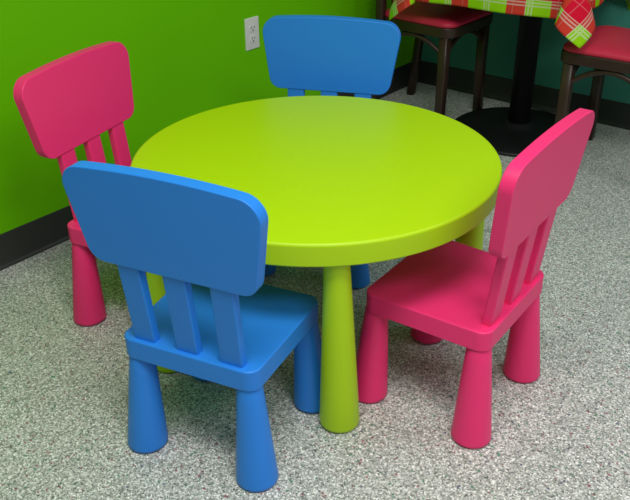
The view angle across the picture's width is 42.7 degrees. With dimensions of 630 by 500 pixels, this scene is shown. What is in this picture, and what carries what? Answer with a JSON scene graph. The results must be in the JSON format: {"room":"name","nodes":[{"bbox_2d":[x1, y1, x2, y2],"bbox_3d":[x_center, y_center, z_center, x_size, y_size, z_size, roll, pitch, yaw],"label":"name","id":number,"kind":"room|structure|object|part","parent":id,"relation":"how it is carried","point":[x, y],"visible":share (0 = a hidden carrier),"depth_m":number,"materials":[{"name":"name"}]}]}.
{"room":"restaurant kids' area","nodes":[
{"label":"restaurant kids' area","id":0,"kind":"room"},
{"bbox_2d":[0,0,414,233],"bbox_3d":[-1.888,-0.584,0.820,0.100,2.700,7.564,22,36,34],"label":"wall","id":1,"kind":"structure","parent":0,"point":[187,58],"depth_m":2.60,"materials":[{"name":"green paint"}]},
{"bbox_2d":[0,62,417,270],"bbox_3d":[-1.863,0.581,1.397,0.016,0.104,7.464,22,36,34],"label":"baseboard","id":2,"kind":"structure","parent":1,"relation":"attached to","point":[18,244],"depth_m":2.48,"materials":[{"name":"grey plastic"}]},
{"bbox_2d":[244,16,259,50],"bbox_3d":[-0.228,-0.788,2.934,0.008,0.115,0.070,22,36,34],"label":"wall outlet","id":3,"kind":"object","parent":1,"relation":"attached to","point":[251,24],"visible":1,"depth_m":2.93,"materials":[{"name":"white plastic"}]},
{"bbox_2d":[249,24,255,31],"bbox_3d":[-0.227,-0.804,2.924,0.005,0.027,0.034,22,36,34],"label":"socket","id":4,"kind":"object","parent":3,"relation":"attached to","point":[252,27],"depth_m":2.92,"materials":[{"name":"grey plastic"}]},
{"bbox_2d":[250,35,256,42],"bbox_3d":[-0.227,-0.770,2.943,0.005,0.027,0.034,22,36,34],"label":"socket","id":5,"kind":"object","parent":3,"relation":"attached to","point":[253,38],"depth_m":2.94,"materials":[{"name":"grey plastic"}]},
{"bbox_2d":[0,82,629,499],"bbox_3d":[0.300,1.506,-0.109,5.600,0.050,7.464,22,36,34],"label":"floor","id":6,"kind":"structure","parent":0,"point":[563,434],"depth_m":1.86,"materials":[{"name":"carpet"}]},
{"bbox_2d":[13,41,146,325],"bbox_3d":[-0.439,-0.146,2.068,0.360,0.677,0.399,12,32,21],"label":"chair","id":7,"kind":"object","parent":6,"relation":"on","point":[65,103],"visible":0.48,"depth_m":2.02,"materials":[{"name":"pink plastic"}]},
{"bbox_3d":[-0.583,-0.381,2.009,0.049,0.207,0.399,12,32,21],"label":"backrest","id":8,"kind":"part","parent":7,"relation":"part of","materials":[{"name":"pink plastic"}]},
{"bbox_3d":[-0.436,-0.081,2.104,0.295,0.047,0.320,12,32,21],"label":"seat","id":9,"kind":"part","parent":7,"relation":"part of","materials":[{"name":"pink plastic"}]},
{"bbox_3d":[-0.607,0.077,2.115,0.087,0.242,0.088,12,32,21],"label":"leg","id":10,"kind":"part","parent":7,"relation":"part of","materials":[{"name":"pink plastic"}]},
{"bbox_2d":[62,161,320,491],"bbox_3d":[-0.193,0.093,1.644,0.399,0.677,0.360,12,32,21],"label":"chair","id":11,"kind":"object","parent":6,"relation":"on","point":[216,320],"visible":0.94,"depth_m":1.50,"materials":[{"name":"blue plastic"}]},
{"bbox_3d":[-0.365,0.310,1.701,0.088,0.242,0.087,12,32,21],"label":"leg","id":12,"kind":"part","parent":11,"relation":"part of","materials":[{"name":"blue plastic"}]},
{"bbox_3d":[-0.259,-0.040,1.405,0.399,0.207,0.049,12,32,21],"label":"backrest","id":13,"kind":"part","parent":11,"relation":"part of","materials":[{"name":"blue plastic"}]},
{"bbox_3d":[-0.262,0.190,1.910,0.088,0.242,0.088,12,32,21],"label":"leg","id":14,"kind":"part","parent":11,"relation":"part of","materials":[{"name":"blue plastic"}]},
{"bbox_3d":[-0.191,0.157,1.683,0.320,0.047,0.295,12,32,21],"label":"seat","id":15,"kind":"part","parent":11,"relation":"part of","materials":[{"name":"blue plastic"}]},
{"bbox_3d":[-0.120,0.363,1.603,0.088,0.242,0.087,12,32,21],"label":"leg","id":16,"kind":"part","parent":11,"relation":"part of","materials":[{"name":"blue plastic"}]},
{"bbox_3d":[-0.006,0.246,1.807,0.088,0.242,0.087,12,32,21],"label":"leg","id":17,"kind":"part","parent":11,"relation":"part of","materials":[{"name":"blue plastic"}]},
{"bbox_2d":[130,96,501,432],"bbox_3d":[0.004,-0.005,1.995,0.850,0.496,0.850,-1,30,0],"label":"table","id":18,"kind":"object","parent":6,"relation":"on","point":[341,182],"visible":0.8,"depth_m":1.77,"materials":[{"name":"green plastic"}]},
{"bbox_3d":[-0.359,0.083,1.887,0.090,0.452,0.090,-1,30,0],"label":"leg","id":19,"kind":"part","parent":18,"relation":"part of","materials":[{"name":"green plastic"}]},
{"bbox_3d":[0.053,0.189,1.693,0.090,0.452,0.100,-1,30,0],"label":"leg","id":20,"kind":"part","parent":18,"relation":"part of","materials":[{"name":"green plastic"}]},
{"bbox_3d":[0.381,-0.006,2.030,0.090,0.452,0.090,-1,30,0],"label":"leg","id":21,"kind":"part","parent":18,"relation":"part of","materials":[{"name":"green plastic"}]},
{"bbox_2d":[263,15,400,288],"bbox_3d":[0.009,-0.283,2.301,0.399,0.677,0.360,7,30,12],"label":"chair","id":22,"kind":"object","parent":6,"relation":"on","point":[330,55],"visible":0.38,"depth_m":2.30,"materials":[{"name":"blue plastic"}]},
{"bbox_3d":[-0.159,-0.046,2.323,0.088,0.242,0.087,7,30,12],"label":"leg","id":23,"kind":"part","parent":22,"relation":"part of","materials":[{"name":"blue plastic"}]},
{"bbox_3d":[0.044,-0.563,2.316,0.399,0.207,0.049,7,30,12],"label":"backrest","id":24,"kind":"part","parent":22,"relation":"part of","materials":[{"name":"blue plastic"}]},
{"bbox_3d":[0.114,-0.015,2.263,0.088,0.242,0.088,7,30,12],"label":"leg","id":25,"kind":"part","parent":22,"relation":"part of","materials":[{"name":"blue plastic"}]},
{"bbox_2d":[372,0,492,115],"bbox_3d":[0.475,-0.996,3.317,0.423,0.906,0.379,22,36,34],"label":"cafe chair","id":26,"kind":"object","parent":6,"relation":"on","point":[444,22],"visible":0.8,"depth_m":3.23,"materials":[{"name":"brown wood"}]},
{"bbox_3d":[0.249,-0.874,3.351,0.087,0.665,0.043,22,36,34],"label":"leg","id":27,"kind":"part","parent":26,"relation":"part of","materials":[{"name":"brown wood"}]},
{"bbox_3d":[0.461,-1.004,3.576,0.087,0.665,0.043,22,36,34],"label":"leg","id":28,"kind":"part","parent":26,"relation":"part of","materials":[{"name":"brown wood"}]},
{"bbox_3d":[0.504,-0.949,3.317,0.350,0.040,0.366,22,36,34],"label":"seat frame","id":29,"kind":"part","parent":26,"relation":"part of","materials":[{"name":"brown wood"}]},
{"bbox_2d":[385,1,491,27],"bbox_3d":[0.504,-0.982,3.298,0.346,0.039,0.362,22,36,34],"label":"seat cushion","id":30,"kind":"object","parent":26,"relation":"on","point":[419,14],"depth_m":3.20,"materials":[{"name":"red leather"}]},
{"bbox_3d":[0.509,-0.674,3.236,0.041,0.423,0.046,22,36,34],"label":"leg","id":31,"kind":"part","parent":26,"relation":"part of","materials":[{"name":"brown wood"}]},
{"bbox_3d":[0.709,-0.796,3.447,0.041,0.423,0.046,22,36,34],"label":"leg","id":32,"kind":"part","parent":26,"relation":"part of","materials":[{"name":"brown wood"}]},
{"bbox_2d":[356,108,594,448],"bbox_3d":[0.316,0.024,1.757,0.360,0.677,0.399,19,35,31],"label":"chair","id":33,"kind":"object","parent":6,"relation":"on","point":[469,297],"visible":0.98,"depth_m":1.70,"materials":[{"name":"pink plastic"}]},
{"bbox_3d":[0.125,0.229,1.835,0.088,0.242,0.088,19,35,31],"label":"leg","id":34,"kind":"part","parent":33,"relation":"part of","materials":[{"name":"pink plastic"}]},
{"bbox_3d":[0.290,0.115,2.032,0.088,0.242,0.088,19,35,31],"label":"leg","id":35,"kind":"part","parent":33,"relation":"part of","materials":[{"name":"pink plastic"}]},
{"bbox_3d":[0.315,0.088,1.795,0.295,0.047,0.320,19,35,31],"label":"seat","id":36,"kind":"part","parent":33,"relation":"part of","materials":[{"name":"pink plastic"}]},
{"bbox_3d":[0.340,0.301,1.705,0.088,0.242,0.088,19,35,31],"label":"leg","id":37,"kind":"part","parent":33,"relation":"part of","materials":[{"name":"pink plastic"}]},
{"bbox_3d":[0.498,0.192,1.894,0.088,0.242,0.088,19,35,31],"label":"leg","id":38,"kind":"part","parent":33,"relation":"part of","materials":[{"name":"pink plastic"}]},
{"bbox_3d":[0.441,-0.136,1.560,0.049,0.207,0.399,19,35,31],"label":"backrest","id":39,"kind":"part","parent":33,"relation":"part of","materials":[{"name":"pink plastic"}]},
{"bbox_2d":[455,15,555,156],"bbox_3d":[0.778,-0.821,3.169,0.660,0.739,0.563,22,36,34],"label":"cafe table","id":40,"kind":"object","parent":6,"relation":"on","point":[510,130],"visible":0.69,"depth_m":3.22,"materials":[{"name":"black metal"}]},
{"bbox_2d":[389,0,629,47],"bbox_3d":[0.756,-1.025,3.050,0.775,0.275,0.665,18,34,29],"label":"tablecloth","id":41,"kind":"object","parent":40,"relation":"on","point":[575,20],"visible":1,"depth_m":2.78,"materials":[{"name":"fabric"}]},
{"bbox_2d":[554,25,629,140],"bbox_3d":[1.131,-0.725,2.832,0.423,0.906,0.379,22,36,34],"label":"cafe chair","id":42,"kind":"object","parent":6,"relation":"on","point":[607,51],"visible":0.93,"depth_m":2.82,"materials":[{"name":"brown wood"}]},
{"bbox_3d":[0.902,-0.508,2.938,0.041,0.423,0.046,22,36,34],"label":"leg","id":43,"kind":"part","parent":42,"relation":"part of","materials":[{"name":"brown wood"}]},
{"bbox_3d":[1.103,-0.702,2.872,0.350,0.040,0.366,22,36,34],"label":"seat frame","id":44,"kind":"part","parent":42,"relation":"part of","materials":[{"name":"brown wood"}]},
{"bbox_2d":[563,25,629,61],"bbox_3d":[1.103,-0.734,2.853,0.346,0.039,0.362,22,36,34],"label":"seat cushion","id":45,"kind":"object","parent":42,"relation":"on","point":[608,43],"depth_m":2.79,"materials":[{"name":"red leather"}]},
{"bbox_3d":[1.102,-0.631,3.150,0.041,0.423,0.046,22,36,34],"label":"leg","id":46,"kind":"part","parent":42,"relation":"part of","materials":[{"name":"brown wood"}]},
{"bbox_2d":[418,0,629,103],"bbox_3d":[2.680,-1.157,1.745,5.600,2.700,0.100,22,36,34],"label":"wall","id":47,"kind":"structure","parent":0,"point":[503,32],"depth_m":3.48,"materials":[{"name":"teal paint"}]},
{"bbox_2d":[417,60,629,129],"bbox_3d":[2.661,-0.004,2.344,5.584,0.104,0.016,22,36,34],"label":"baseboard","id":48,"kind":"structure","parent":47,"relation":"attached to","point":[611,113],"depth_m":3.57,"materials":[{"name":"grey plastic"}]}
]}

